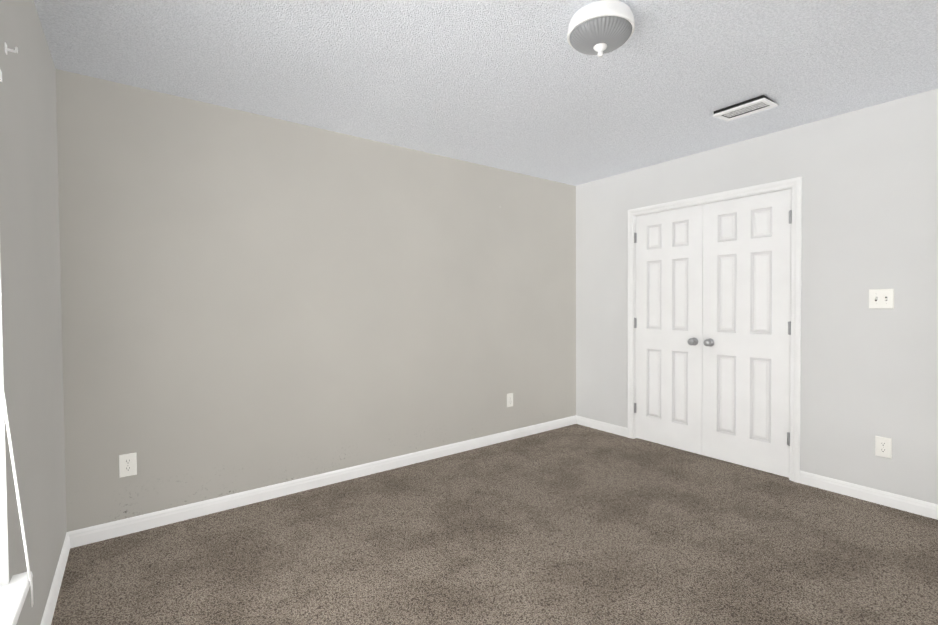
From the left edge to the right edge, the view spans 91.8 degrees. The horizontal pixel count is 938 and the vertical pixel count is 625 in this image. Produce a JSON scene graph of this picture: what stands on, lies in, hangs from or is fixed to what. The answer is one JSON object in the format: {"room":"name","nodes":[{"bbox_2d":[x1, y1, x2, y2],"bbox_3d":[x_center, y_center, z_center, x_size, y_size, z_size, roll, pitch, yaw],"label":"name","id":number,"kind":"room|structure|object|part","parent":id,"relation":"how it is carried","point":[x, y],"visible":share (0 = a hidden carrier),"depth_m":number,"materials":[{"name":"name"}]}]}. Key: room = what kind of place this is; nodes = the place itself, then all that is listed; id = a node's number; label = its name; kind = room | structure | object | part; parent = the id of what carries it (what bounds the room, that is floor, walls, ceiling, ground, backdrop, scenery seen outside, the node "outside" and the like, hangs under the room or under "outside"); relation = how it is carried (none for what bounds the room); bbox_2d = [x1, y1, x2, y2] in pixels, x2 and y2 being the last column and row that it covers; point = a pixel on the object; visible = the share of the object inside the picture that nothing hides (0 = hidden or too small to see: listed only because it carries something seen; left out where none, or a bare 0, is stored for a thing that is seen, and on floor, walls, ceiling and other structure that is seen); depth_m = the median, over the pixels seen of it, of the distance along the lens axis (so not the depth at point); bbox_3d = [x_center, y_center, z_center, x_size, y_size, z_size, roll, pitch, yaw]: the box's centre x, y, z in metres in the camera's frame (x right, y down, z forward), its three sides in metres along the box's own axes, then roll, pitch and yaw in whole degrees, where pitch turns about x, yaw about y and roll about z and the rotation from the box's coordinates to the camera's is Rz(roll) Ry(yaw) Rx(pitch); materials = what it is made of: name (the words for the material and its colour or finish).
{"room":"empty bedroom","nodes":[
{"label":"empty bedroom","id":0,"kind":"room"},
{"bbox_2d":[0,0,66,624],"bbox_3d":[-0.989,0.017,0.750,0.120,2.440,3.800,-1,1,-37],"label":"wall","id":1,"kind":"structure","parent":0,"point":[31,292],"depth_m":1.62,"materials":[{"name":"beige paint"}]},
{"bbox_2d":[5,43,17,54],"bbox_3d":[-1.362,-0.782,1.352,0.026,0.027,0.020,-1,1,-37],"label":"curtain hook","id":2,"kind":"object","parent":1,"relation":"attached to","point":[11,50],"visible":1,"depth_m":1.35,"materials":[{"name":"white metal"}]},
{"bbox_2d":[0,571,32,624],"bbox_3d":[-0.783,0.782,0.559,0.127,0.034,1.820,-1,1,-37],"label":"window sill","id":3,"kind":"structure","parent":1,"relation":"attached to","point":[14,592],"depth_m":1.21,"materials":[{"name":"white paint"}]},
{"bbox_2d":[0,254,33,606],"bbox_3d":[-0.797,0.095,0.539,0.163,1.500,1.731,-1,1,-37],"label":"window","id":4,"kind":"structure","parent":1,"relation":"in","point":[4,568],"depth_m":1.25,"materials":[{"name":"white paint"}]},
{"bbox_2d":[40,533,69,624],"bbox_3d":[-0.928,1.193,0.813,0.013,0.084,3.800,-1,1,-37],"label":"baseboard","id":5,"kind":"structure","parent":1,"relation":"attached to","point":[48,613],"depth_m":1.94,"materials":[{"name":"white paint"}]},
{"bbox_2d":[56,69,575,531],"bbox_3d":[-0.523,-0.042,3.538,4.195,2.440,0.120,-1,1,-37],"label":"wall","id":6,"kind":"structure","parent":0,"point":[250,301],"depth_m":2.93,"materials":[{"name":"beige paint"}]},
{"bbox_2d":[119,453,136,477],"bbox_3d":[-1.860,0.833,2.477,0.076,0.123,0.008,-1,1,-37],"label":"electrical outlet","id":7,"kind":"object","parent":6,"relation":"attached to","point":[127,464],"visible":1,"depth_m":2.48,"materials":[{"name":"white plastic"}]},
{"bbox_2d":[67,415,575,547],"bbox_3d":[-0.476,1.137,3.508,3.955,0.084,0.013,-1,1,-37],"label":"baseboard","id":8,"kind":"structure","parent":6,"relation":"attached to","point":[98,533],"depth_m":2.95,"materials":[{"name":"white paint"}]},
{"bbox_2d":[507,393,512,406],"bbox_3d":[0.376,0.799,4.139,0.076,0.123,0.008,-1,1,-37],"label":"electrical outlet","id":9,"kind":"object","parent":6,"relation":"attached to","point":[509,399],"visible":1,"depth_m":4.14,"materials":[{"name":"white plastic"}]},
{"bbox_2d":[34,0,937,185],"bbox_3d":[0.935,-1.304,2.161,4.935,0.120,4.040,-1,1,-37],"label":"ceiling","id":10,"kind":"structure","parent":0,"point":[522,87],"depth_m":2.29,"materials":[{"name":"white paint"}]},
{"bbox_2d":[567,0,634,56],"bbox_3d":[0.552,-1.157,1.909,0.273,0.159,0.273,-1,1,-37],"label":"ceiling light","id":11,"kind":"object","parent":10,"relation":"attached to","point":[599,28],"visible":1,"depth_m":1.83,"materials":[{"name":"white glass"}]},
{"bbox_3d":[0.552,-1.146,1.910,0.256,0.059,0.256,-1,1,-37],"label":"lamp shade","id":12,"kind":"part","parent":11,"relation":"part of","materials":[{"name":"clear glass"}]},
{"bbox_2d":[713,95,777,120],"bbox_3d":[1.697,-1.261,2.795,0.207,0.059,0.292,-1,1,-37],"label":"ceiling vent","id":13,"kind":"object","parent":10,"relation":"in","point":[747,107],"visible":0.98,"depth_m":2.77,"materials":[{"name":"white metal"}]},
{"bbox_2d":[51,424,937,624],"bbox_3d":[0.951,1.256,2.211,4.935,0.120,4.040,-1,1,-37],"label":"floor","id":14,"kind":"structure","parent":0,"point":[575,524],"depth_m":2.27,"materials":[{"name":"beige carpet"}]},
{"bbox_2d":[576,89,937,503],"bbox_3d":[2.281,-0.052,3.181,0.120,2.440,3.800,-1,1,-37],"label":"wall","id":15,"kind":"structure","parent":0,"point":[869,175],"depth_m":2.91,"materials":[{"name":"beige paint"}]},
{"bbox_2d":[634,233,636,412],"bbox_3d":[1.506,0.097,4.125,0.012,1.640,0.028,-1,1,-37],"label":"left closet door hinges","id":16,"kind":"object","parent":15,"relation":"attached to","point":[635,241],"visible":1,"depth_m":4.12,"materials":[{"name":"grey metal"}]},
{"bbox_2d":[635,204,702,454],"bbox_3d":[1.678,0.140,3.876,0.103,2.012,0.602,-1,1,-37],"label":"closet door","id":17,"kind":"structure","parent":15,"relation":"in","point":[668,309],"depth_m":3.86,"materials":[{"name":"white paint"}]},
{"bbox_3d":[1.808,0.236,3.676,0.068,0.064,0.064,-1,1,-37],"label":"knob","id":18,"kind":"part","parent":17,"relation":"part of","materials":[{"name":"silver metal"}]},
{"bbox_2d":[628,177,801,482],"bbox_3d":[1.910,0.116,3.671,0.138,2.090,1.340,-1,1,-37],"label":"door frame","id":19,"kind":"structure","parent":15,"relation":"attached to","point":[795,184],"depth_m":3.15,"materials":[{"name":"white paint"}]},
{"bbox_2d":[702,189,790,477],"bbox_3d":[2.039,0.147,3.390,0.103,2.012,0.602,-1,1,-37],"label":"closet door","id":20,"kind":"structure","parent":15,"relation":"in","point":[746,335],"depth_m":3.38,"materials":[{"name":"white paint"}]},
{"bbox_3d":[1.883,0.238,3.574,0.068,0.064,0.064,-1,1,-37],"label":"knob","id":21,"kind":"part","parent":20,"relation":"part of","materials":[{"name":"silver metal"}]},
{"bbox_2d":[576,415,937,519],"bbox_3d":[2.236,1.127,3.164,0.013,0.084,3.800,-1,1,-37],"label":"baseboard","id":22,"kind":"structure","parent":15,"relation":"attached to","point":[908,504],"depth_m":2.88,"materials":[{"name":"white paint"}]},
{"bbox_2d":[787,210,791,445],"bbox_3d":[2.228,0.111,3.153,0.012,1.640,0.028,-1,1,-37],"label":"right closet door hinges","id":23,"kind":"object","parent":15,"relation":"attached to","point":[789,327],"visible":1,"depth_m":3.15,"materials":[{"name":"grey metal"}]},
{"bbox_2d":[869,289,893,308],"bbox_3d":[2.506,-0.083,2.763,0.016,0.119,0.117,-1,1,-37],"label":"light switch","id":24,"kind":"object","parent":15,"relation":"attached to","point":[881,298],"visible":1,"depth_m":2.76,"materials":[{"name":"white plastic"}]},
{"bbox_2d":[875,436,891,458],"bbox_3d":[2.526,0.822,2.769,0.008,0.123,0.076,-1,1,-37],"label":"electrical outlet","id":25,"kind":"object","parent":15,"relation":"attached to","point":[883,446],"visible":1,"depth_m":2.77,"materials":[{"name":"white plastic"}]}
]}

